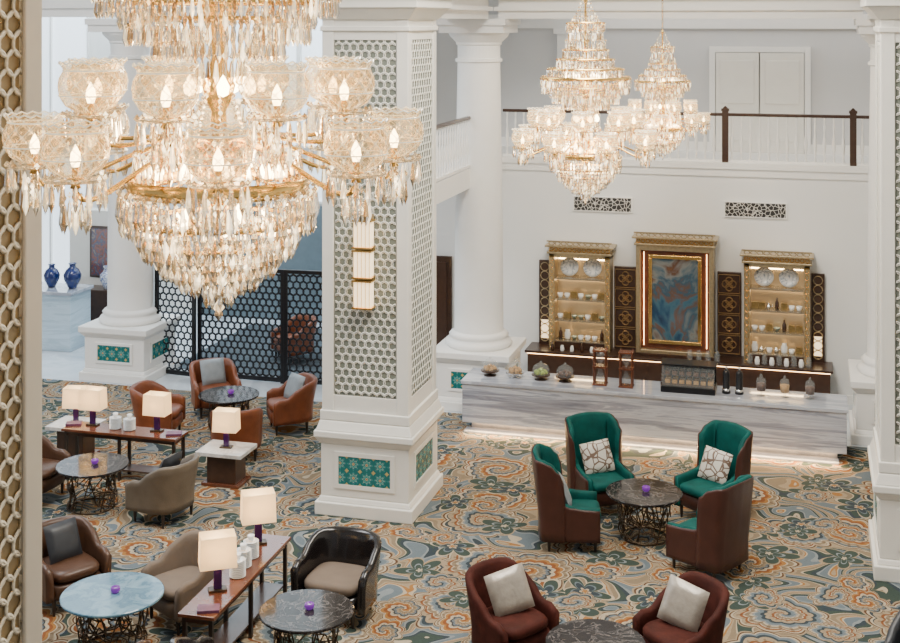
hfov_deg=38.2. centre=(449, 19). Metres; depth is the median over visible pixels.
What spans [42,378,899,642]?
carpet
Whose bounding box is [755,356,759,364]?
jar
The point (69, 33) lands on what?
window
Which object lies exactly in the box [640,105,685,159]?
chandelier
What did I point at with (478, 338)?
round column
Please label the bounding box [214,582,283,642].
shelf
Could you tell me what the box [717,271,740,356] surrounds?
panel
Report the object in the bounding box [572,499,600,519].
seat cushion
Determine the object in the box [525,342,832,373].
countertop
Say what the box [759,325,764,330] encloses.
tea cup
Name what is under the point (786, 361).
jar
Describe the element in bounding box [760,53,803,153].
door
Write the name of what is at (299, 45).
trim
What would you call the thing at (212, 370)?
cushion
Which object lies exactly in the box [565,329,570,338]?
storage jar
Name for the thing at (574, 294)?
tin
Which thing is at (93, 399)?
table lamp
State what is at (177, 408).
seat cushion
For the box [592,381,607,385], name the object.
wooden shelf
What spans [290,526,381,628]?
armchair
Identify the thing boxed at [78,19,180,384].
round column
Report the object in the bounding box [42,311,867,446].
floor
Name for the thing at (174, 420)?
armchair
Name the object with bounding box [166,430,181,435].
book
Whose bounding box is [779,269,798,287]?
plate
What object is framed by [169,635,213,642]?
armchair
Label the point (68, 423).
book
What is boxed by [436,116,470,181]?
balcony railing
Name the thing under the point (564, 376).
cake dome
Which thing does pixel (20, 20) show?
pillar
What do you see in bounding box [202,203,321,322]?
window
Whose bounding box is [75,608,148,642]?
table base
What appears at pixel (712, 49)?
trim
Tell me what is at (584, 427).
chair
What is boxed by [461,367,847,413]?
countertop
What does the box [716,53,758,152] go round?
door
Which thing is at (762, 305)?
tin
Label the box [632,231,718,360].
framed painting
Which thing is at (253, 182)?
window
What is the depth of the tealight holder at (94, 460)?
15.98 m
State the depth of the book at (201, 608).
11.82 m
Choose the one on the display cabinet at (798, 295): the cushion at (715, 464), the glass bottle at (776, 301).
the glass bottle at (776, 301)
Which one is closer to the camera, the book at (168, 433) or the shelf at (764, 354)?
the book at (168, 433)
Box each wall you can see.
[42,17,321,312]
[436,0,869,150]
[436,169,867,394]
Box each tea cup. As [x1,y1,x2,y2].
[240,542,246,549]
[247,534,253,540]
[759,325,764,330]
[766,347,772,352]
[789,305,794,310]
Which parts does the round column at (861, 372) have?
inlay frame, moulding, inlay frame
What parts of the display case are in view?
case lid, panel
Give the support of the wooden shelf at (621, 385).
attached to the tower at (628, 352)
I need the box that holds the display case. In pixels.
[660,358,717,395]
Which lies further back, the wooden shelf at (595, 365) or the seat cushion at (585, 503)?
the wooden shelf at (595, 365)
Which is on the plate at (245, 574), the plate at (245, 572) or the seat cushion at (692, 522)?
the plate at (245, 572)
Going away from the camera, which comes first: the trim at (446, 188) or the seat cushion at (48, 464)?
the seat cushion at (48, 464)
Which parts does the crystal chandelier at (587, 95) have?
lamp shade, lamp shade, lamp shade, lamp shade, candle arm, lamp shade, lamp shade, candle arm, candle arm, lamp shade, lamp shade, gilt stem, candle arm, candle arm, lamp shade, lamp shade, candle arm, lamp shade, lamp shade, lamp shade, lamp shade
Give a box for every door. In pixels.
[436,255,451,344]
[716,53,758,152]
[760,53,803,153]
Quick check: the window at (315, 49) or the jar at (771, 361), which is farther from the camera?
the window at (315, 49)
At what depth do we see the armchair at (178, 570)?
13.01 m
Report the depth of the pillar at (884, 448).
13.92 m
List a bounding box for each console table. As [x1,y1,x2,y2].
[61,421,187,480]
[178,534,290,642]
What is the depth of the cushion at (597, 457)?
15.98 m
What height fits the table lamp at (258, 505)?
0.529 m
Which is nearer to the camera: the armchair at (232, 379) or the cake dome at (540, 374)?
the cake dome at (540, 374)
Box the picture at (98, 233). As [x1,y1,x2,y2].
[90,225,107,276]
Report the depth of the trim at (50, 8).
21.96 m
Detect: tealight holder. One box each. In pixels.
[91,458,98,463]
[111,585,119,593]
[304,601,313,609]
[642,485,649,491]
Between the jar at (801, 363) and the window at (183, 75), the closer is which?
the jar at (801, 363)
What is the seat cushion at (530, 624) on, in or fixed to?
on the armchair at (533, 624)
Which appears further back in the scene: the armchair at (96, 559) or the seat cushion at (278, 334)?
the seat cushion at (278, 334)
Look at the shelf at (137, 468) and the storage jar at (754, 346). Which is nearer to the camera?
the shelf at (137, 468)
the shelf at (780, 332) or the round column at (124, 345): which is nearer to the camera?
the shelf at (780, 332)
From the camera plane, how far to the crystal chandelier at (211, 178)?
4.75 m
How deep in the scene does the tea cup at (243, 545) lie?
12.76 m
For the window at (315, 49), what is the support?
in the wall at (99, 44)
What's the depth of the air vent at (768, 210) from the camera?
20.65 m
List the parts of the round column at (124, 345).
inlay frame, moulding, inlay frame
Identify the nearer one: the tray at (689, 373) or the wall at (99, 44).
the tray at (689, 373)
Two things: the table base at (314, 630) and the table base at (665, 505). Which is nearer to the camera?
the table base at (314, 630)
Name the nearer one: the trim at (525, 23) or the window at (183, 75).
the trim at (525, 23)
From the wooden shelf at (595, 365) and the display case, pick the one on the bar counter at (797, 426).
the display case
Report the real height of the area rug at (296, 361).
0.010 m
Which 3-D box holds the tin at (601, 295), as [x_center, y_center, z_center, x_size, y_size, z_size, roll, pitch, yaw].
[2.470,4.487,21.138,0.099,0.099,0.066,0,0,23]
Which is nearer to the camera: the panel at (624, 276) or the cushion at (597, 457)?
the cushion at (597, 457)
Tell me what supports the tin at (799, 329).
on the display cabinet at (798, 295)
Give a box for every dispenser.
[722,367,730,393]
[735,367,743,394]
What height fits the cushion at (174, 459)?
0.353 m
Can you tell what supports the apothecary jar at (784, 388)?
on the bar counter at (797, 426)
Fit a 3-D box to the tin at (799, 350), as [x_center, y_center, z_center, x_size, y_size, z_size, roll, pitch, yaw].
[5.457,5.168,20.310,0.099,0.099,0.066,0,0,18]
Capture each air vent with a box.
[573,195,632,212]
[724,201,786,218]
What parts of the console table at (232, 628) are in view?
leg, leg, leg, leg, leg, leg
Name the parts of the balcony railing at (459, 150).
rail, handrail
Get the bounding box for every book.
[65,421,81,425]
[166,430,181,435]
[197,603,219,613]
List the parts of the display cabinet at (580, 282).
frame, drawer, cornice, panel, frame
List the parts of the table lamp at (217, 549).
purple glass stem, lamp shade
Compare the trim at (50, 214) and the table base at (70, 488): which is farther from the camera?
the trim at (50, 214)
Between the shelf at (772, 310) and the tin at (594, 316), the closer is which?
the shelf at (772, 310)
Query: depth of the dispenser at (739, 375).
18.27 m
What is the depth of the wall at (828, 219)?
20.90 m
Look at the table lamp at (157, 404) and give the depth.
16.93 m
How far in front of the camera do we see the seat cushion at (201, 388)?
19.77 m
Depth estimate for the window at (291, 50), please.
26.05 m
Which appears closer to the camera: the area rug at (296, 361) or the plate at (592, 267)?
the plate at (592, 267)
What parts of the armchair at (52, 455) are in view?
seat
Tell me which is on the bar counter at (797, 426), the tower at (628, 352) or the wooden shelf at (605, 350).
the tower at (628, 352)
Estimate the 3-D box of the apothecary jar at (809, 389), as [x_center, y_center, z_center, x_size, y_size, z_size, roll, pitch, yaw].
[4.998,5.112,18.050,0.138,0.305,0.136,0,0,15]
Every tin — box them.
[564,311,570,317]
[571,291,577,297]
[591,313,597,319]
[598,292,604,299]
[751,301,757,307]
[759,301,765,308]
[766,323,772,330]
[781,303,787,309]
[789,325,794,331]
[796,325,802,332]
[796,347,802,354]
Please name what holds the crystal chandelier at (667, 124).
hanging from the ceiling
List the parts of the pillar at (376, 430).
inlay frame, lattice panel, rail, rail, lattice panel, inlay frame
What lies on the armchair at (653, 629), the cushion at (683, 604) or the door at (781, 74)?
the cushion at (683, 604)
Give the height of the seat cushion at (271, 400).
0.132 m
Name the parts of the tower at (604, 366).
post, post, post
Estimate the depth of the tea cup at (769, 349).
20.37 m
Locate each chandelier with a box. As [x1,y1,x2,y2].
[2,0,423,320]
[511,0,657,204]
[615,0,710,159]
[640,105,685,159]
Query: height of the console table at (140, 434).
0.620 m
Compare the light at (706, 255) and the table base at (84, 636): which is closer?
the table base at (84, 636)
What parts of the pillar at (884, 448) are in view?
inlay frame, lattice panel, rail, rail, lattice panel, inlay frame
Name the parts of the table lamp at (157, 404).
purple glass stem, lamp shade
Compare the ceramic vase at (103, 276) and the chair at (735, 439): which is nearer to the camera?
the chair at (735, 439)
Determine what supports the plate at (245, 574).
on the console table at (232, 628)
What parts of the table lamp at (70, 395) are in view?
lamp shade, purple glass stem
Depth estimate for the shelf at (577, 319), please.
21.13 m
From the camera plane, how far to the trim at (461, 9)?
18.59 m
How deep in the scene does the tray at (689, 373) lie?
18.46 m
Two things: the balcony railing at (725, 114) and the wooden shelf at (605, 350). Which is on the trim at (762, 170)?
the balcony railing at (725, 114)
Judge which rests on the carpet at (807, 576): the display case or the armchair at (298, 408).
the armchair at (298, 408)
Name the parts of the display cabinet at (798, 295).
frame, cornice, drawer, panel, frame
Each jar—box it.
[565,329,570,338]
[751,341,757,351]
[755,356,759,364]
[757,382,765,390]
[769,357,773,365]
[780,384,788,392]
[781,343,787,353]
[784,358,788,366]
[799,359,803,367]
[805,385,814,394]
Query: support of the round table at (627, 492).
on the carpet at (807, 576)
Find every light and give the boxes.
[643,252,643,344]
[706,255,706,348]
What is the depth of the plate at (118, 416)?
17.11 m
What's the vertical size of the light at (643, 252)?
1.490 m
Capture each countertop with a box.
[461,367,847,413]
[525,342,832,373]
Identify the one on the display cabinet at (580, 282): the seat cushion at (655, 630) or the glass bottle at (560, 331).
the glass bottle at (560, 331)
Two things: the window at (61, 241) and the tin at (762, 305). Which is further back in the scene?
the window at (61, 241)
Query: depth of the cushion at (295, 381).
19.02 m
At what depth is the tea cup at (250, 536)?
12.98 m
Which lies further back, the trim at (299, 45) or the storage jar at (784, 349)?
the trim at (299, 45)
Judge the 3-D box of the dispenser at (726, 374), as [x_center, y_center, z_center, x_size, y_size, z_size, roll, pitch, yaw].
[3.900,5.077,18.355,0.121,0.374,0.121,0,0,15]
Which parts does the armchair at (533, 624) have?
seat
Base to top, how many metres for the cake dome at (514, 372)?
0.273 m
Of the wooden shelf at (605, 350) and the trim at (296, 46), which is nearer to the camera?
the wooden shelf at (605, 350)
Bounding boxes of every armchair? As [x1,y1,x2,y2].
[42,434,70,493]
[42,515,111,616]
[125,453,198,528]
[129,380,185,429]
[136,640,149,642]
[141,530,217,635]
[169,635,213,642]
[189,358,241,418]
[210,408,262,460]
[266,372,317,435]
[271,313,316,362]
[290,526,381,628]
[465,557,559,642]
[632,571,729,642]
[884,610,899,642]
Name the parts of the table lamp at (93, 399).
lamp shade, purple glass stem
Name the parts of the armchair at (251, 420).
leg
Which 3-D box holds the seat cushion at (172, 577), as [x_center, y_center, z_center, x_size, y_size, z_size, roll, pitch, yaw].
[-2.674,5.618,12.986,0.580,0.132,0.528,0,0,-43]
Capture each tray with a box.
[662,379,714,388]
[663,370,715,377]
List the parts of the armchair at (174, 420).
seat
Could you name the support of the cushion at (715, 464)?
on the chair at (735, 439)
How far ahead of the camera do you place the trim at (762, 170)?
20.74 m
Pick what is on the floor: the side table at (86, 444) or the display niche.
the display niche
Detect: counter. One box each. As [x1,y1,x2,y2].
[461,367,847,464]
[525,342,832,393]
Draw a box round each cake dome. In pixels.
[481,364,498,376]
[506,365,523,378]
[532,368,549,380]
[556,369,573,382]
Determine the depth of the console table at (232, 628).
12.60 m
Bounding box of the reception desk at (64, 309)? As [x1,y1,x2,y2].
[42,282,93,351]
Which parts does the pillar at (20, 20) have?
lattice panel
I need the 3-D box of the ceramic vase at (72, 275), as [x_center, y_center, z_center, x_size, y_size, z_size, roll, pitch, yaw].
[-6.926,4.690,23.848,0.322,0.460,0.322,0,0,15]
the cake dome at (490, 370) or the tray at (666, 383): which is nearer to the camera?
the tray at (666, 383)
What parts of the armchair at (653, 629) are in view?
seat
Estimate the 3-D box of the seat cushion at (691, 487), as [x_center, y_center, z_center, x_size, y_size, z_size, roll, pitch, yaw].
[3.136,5.613,15.632,0.640,0.122,0.480,0,0,-36]
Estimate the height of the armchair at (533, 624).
0.784 m
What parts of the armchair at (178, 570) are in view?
leg, seat, leg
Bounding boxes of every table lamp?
[62,385,85,420]
[78,385,106,425]
[142,391,171,432]
[198,528,236,593]
[212,407,240,448]
[240,487,275,544]
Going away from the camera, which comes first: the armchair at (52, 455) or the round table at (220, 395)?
the armchair at (52, 455)
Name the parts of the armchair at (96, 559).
leg, seat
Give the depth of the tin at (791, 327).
20.31 m
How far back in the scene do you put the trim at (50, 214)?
27.38 m
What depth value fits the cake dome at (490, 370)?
19.22 m
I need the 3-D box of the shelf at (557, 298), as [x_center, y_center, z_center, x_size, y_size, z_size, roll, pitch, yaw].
[2.143,4.550,21.224,0.820,0.024,0.310,0,0,15]
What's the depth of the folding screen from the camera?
21.59 m
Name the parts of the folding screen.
panel frame, panel frame, panel frame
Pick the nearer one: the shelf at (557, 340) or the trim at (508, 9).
the trim at (508, 9)
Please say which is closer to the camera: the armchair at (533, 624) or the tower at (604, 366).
the armchair at (533, 624)
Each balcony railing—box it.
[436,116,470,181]
[503,106,868,165]
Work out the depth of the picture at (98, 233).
25.23 m
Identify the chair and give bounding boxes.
[531,443,600,552]
[564,412,635,514]
[666,474,753,577]
[674,420,752,516]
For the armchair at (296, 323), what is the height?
0.734 m
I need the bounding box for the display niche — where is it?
[70,207,107,320]
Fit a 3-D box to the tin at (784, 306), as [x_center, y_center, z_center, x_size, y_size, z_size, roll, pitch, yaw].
[5.239,4.487,20.370,0.099,0.099,0.066,0,0,19]
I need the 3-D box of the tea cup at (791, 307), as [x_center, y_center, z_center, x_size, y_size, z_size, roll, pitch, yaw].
[5.337,4.501,20.302,0.096,0.072,0.094,0,0,15]
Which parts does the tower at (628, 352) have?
post, post, post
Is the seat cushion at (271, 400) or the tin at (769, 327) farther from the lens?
the tin at (769, 327)
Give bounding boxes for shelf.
[122,464,158,473]
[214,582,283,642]
[555,274,604,281]
[555,295,604,302]
[555,316,604,323]
[555,336,604,343]
[592,347,607,352]
[592,363,607,368]
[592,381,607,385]
[618,350,633,354]
[618,366,633,370]
[618,383,633,388]
[750,284,803,292]
[750,306,803,313]
[750,327,803,335]
[750,349,803,357]
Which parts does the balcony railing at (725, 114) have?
handrail, rail, newel post, newel post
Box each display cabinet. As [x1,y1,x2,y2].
[545,240,616,351]
[740,249,813,365]
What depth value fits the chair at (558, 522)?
14.59 m
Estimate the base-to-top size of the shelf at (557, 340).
0.024 m
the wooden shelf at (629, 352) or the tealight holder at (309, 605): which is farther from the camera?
the wooden shelf at (629, 352)
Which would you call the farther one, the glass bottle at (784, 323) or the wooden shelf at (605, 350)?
the glass bottle at (784, 323)
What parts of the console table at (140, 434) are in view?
leg, leg, leg, leg, leg, leg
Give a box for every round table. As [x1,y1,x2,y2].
[55,452,128,514]
[60,572,163,642]
[198,386,258,431]
[259,589,353,642]
[545,619,645,642]
[606,478,682,545]
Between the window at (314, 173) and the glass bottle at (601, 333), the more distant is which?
the window at (314, 173)
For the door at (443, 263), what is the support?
in the wall at (828, 219)
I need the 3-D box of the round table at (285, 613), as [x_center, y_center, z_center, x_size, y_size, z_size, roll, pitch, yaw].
[-1.330,5.727,12.050,0.880,0.527,0.880,0,0,25]
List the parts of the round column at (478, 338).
inlay frame, moulding, inlay frame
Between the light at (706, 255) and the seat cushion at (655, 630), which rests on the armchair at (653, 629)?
the seat cushion at (655, 630)
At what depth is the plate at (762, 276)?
20.50 m
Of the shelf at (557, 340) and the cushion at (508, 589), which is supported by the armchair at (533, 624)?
the cushion at (508, 589)
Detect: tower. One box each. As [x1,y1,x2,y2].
[592,346,607,385]
[618,348,633,388]
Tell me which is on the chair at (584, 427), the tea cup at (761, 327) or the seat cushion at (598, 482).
the seat cushion at (598, 482)
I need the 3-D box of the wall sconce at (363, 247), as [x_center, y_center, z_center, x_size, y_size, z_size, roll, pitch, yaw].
[-1.034,2.900,15.569,0.250,1.140,0.185,0,0,15]
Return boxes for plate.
[109,415,121,418]
[229,567,245,571]
[229,572,245,576]
[229,574,245,578]
[237,546,251,552]
[237,556,245,562]
[243,538,258,543]
[560,258,578,275]
[583,259,601,276]
[754,267,773,285]
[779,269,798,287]
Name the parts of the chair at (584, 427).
seat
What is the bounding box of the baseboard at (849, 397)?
[847,395,852,404]
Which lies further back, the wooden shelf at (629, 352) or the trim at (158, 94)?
the trim at (158, 94)
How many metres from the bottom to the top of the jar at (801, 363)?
0.125 m
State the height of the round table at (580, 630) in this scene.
0.527 m
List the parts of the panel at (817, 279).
lit panel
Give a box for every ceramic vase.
[44,263,59,287]
[63,262,80,288]
[100,265,106,289]
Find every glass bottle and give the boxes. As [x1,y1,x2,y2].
[559,327,562,338]
[600,330,603,340]
[775,297,778,308]
[782,319,785,331]
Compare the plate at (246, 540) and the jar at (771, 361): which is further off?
the jar at (771, 361)
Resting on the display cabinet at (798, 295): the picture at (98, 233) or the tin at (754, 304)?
the tin at (754, 304)
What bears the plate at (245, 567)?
on the plate
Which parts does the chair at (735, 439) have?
leg, seat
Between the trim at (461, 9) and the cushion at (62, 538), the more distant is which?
the trim at (461, 9)
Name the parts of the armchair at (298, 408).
seat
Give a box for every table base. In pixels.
[66,473,117,514]
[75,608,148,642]
[274,627,338,642]
[617,503,670,545]
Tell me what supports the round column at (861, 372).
on the floor
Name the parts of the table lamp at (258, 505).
purple glass stem, lamp shade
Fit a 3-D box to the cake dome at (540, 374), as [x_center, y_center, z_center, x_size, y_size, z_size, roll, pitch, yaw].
[1.331,5.128,19.046,0.273,0.273,0.273,0,0,15]
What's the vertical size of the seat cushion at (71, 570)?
0.132 m
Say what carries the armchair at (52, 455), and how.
on the carpet at (807, 576)
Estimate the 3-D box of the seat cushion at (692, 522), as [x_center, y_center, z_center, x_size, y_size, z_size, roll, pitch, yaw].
[2.799,5.613,14.221,0.480,0.122,0.640,0,0,-44]
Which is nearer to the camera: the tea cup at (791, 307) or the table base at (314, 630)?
the table base at (314, 630)
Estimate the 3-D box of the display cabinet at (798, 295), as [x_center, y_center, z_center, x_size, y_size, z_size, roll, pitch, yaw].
[5.120,4.468,20.362,1.120,1.765,0.420,0,0,15]
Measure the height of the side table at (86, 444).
0.450 m
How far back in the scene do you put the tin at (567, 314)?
21.26 m
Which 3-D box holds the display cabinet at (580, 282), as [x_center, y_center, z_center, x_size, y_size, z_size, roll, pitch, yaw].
[2.133,4.468,21.190,1.120,1.765,0.420,0,0,15]
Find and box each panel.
[539,259,548,343]
[614,266,635,349]
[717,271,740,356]
[811,273,824,362]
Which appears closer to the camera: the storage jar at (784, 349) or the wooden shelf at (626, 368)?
the wooden shelf at (626, 368)
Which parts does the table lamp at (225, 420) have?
purple glass stem, lamp shade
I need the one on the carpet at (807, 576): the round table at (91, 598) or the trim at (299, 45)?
the round table at (91, 598)
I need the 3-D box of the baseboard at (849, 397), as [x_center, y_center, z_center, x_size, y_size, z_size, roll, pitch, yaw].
[5.693,5.930,20.442,11.100,0.140,0.020,0,0,15]
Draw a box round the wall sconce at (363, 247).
[351,214,375,309]
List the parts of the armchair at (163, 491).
leg, leg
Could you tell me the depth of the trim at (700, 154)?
21.90 m
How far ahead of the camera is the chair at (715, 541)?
13.87 m
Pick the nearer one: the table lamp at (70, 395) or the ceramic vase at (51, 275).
the table lamp at (70, 395)
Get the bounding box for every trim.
[42,0,288,16]
[45,17,89,141]
[45,155,89,263]
[157,24,198,138]
[256,46,297,146]
[298,42,307,147]
[436,14,868,154]
[436,162,469,204]
[438,144,868,162]
[439,0,492,18]
[494,0,864,18]
[502,154,868,180]
[553,28,580,143]
[709,46,810,153]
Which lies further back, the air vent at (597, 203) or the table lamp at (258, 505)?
the air vent at (597, 203)
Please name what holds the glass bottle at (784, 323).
on the display cabinet at (798, 295)
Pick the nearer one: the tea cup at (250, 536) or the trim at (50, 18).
the tea cup at (250, 536)
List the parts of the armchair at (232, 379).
seat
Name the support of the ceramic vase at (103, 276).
on the display niche
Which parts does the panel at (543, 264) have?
lit panel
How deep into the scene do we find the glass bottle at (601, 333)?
21.12 m
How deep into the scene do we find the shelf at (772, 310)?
20.31 m
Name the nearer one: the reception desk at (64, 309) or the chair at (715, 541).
the chair at (715, 541)
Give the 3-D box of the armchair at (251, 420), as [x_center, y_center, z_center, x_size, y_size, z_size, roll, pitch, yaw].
[-2.921,5.627,17.795,0.725,0.734,0.729,0,0,-9]
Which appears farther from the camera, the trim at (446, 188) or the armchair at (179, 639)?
the trim at (446, 188)
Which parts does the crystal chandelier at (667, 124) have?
lamp shade, lamp shade, lamp shade, gilt stem, lamp shade, lamp shade, lamp shade, lamp shade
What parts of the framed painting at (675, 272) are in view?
painting panel, sill, frame, cornice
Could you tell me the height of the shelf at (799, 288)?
0.024 m
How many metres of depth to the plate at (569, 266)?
21.32 m
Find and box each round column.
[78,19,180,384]
[436,19,525,411]
[848,19,874,445]
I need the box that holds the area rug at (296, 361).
[178,324,321,379]
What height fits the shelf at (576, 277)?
0.024 m
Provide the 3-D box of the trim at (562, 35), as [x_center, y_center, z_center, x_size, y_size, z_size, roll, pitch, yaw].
[2.115,1.225,23.444,0.480,2.150,0.135,0,0,15]
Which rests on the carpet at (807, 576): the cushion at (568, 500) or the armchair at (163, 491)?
the armchair at (163, 491)
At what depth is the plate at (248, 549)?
12.78 m
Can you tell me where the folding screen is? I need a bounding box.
[155,265,321,384]
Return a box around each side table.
[45,415,105,456]
[195,439,256,488]
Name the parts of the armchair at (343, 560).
seat, leg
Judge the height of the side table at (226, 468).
0.450 m
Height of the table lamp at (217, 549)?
0.529 m
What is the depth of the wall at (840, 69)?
22.95 m
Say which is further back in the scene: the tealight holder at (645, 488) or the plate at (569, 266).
the plate at (569, 266)
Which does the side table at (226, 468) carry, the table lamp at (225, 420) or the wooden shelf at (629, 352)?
the table lamp at (225, 420)
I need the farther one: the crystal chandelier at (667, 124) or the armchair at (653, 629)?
the crystal chandelier at (667, 124)
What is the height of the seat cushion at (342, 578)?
0.132 m
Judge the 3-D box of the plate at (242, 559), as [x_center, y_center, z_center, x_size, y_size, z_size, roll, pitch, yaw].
[-2.050,5.213,12.550,0.158,0.016,0.158,0,0,41]
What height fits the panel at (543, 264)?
1.380 m
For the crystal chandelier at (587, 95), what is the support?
hanging from the ceiling
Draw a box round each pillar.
[0,0,41,642]
[314,0,451,523]
[860,0,899,582]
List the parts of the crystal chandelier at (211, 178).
lamp shade, candle bulb, lamp shade, candle bulb, lamp shade, candle bulb, lamp shade, candle bulb, lamp shade, candle arm, candle arm, candle arm, candle arm, candle arm, lamp shade, candle bulb, lamp shade, candle bulb, candle arm, bulb, candle arm, bulb, bulb, candle arm, gilt stem, lamp shade, candle bulb, lamp shade, bulb, bulb, bulb, bulb, candle arm, bulb, candle arm, candle bulb, lamp shade, bulb, lamp shade, candle bulb, candle arm, candle arm, candle arm, candle arm, candle arm, lamp shade, candle bulb, lamp shade, lamp shade, candle bulb, lamp shade, candle bulb, candle bulb, lamp shade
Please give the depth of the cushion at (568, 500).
14.77 m
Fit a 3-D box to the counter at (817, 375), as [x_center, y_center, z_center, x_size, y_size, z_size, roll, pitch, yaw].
[3.597,5.675,20.706,4.800,0.650,0.570,0,0,15]
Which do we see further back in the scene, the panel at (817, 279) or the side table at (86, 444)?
the panel at (817, 279)
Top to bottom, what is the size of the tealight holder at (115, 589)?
0.055 m
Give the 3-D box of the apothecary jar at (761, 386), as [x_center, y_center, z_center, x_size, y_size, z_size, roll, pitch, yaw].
[4.362,5.112,18.227,0.138,0.305,0.136,0,0,15]
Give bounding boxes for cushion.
[42,458,59,479]
[43,517,82,564]
[43,551,98,583]
[154,565,199,600]
[159,450,182,467]
[171,403,182,418]
[198,381,231,392]
[200,358,225,385]
[267,396,286,411]
[274,333,296,342]
[283,372,304,398]
[304,562,364,596]
[484,562,534,616]
[487,606,547,640]
[559,472,571,505]
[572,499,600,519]
[579,438,615,473]
[581,468,624,492]
[643,618,703,642]
[657,574,709,631]
[680,477,729,497]
[680,517,696,526]
[697,445,732,483]
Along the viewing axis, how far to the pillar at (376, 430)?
15.70 m
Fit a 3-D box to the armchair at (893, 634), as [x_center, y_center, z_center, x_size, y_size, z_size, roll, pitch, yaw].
[4.191,5.602,11.343,0.742,0.784,0.740,0,0,43]
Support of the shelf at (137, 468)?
attached to the console table at (140, 434)
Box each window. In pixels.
[42,17,86,138]
[42,158,85,282]
[151,21,195,130]
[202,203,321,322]
[226,20,295,144]
[251,164,279,185]
[302,17,321,145]
[303,166,321,200]
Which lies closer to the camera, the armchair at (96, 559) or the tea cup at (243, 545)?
the tea cup at (243, 545)
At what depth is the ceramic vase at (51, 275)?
23.88 m

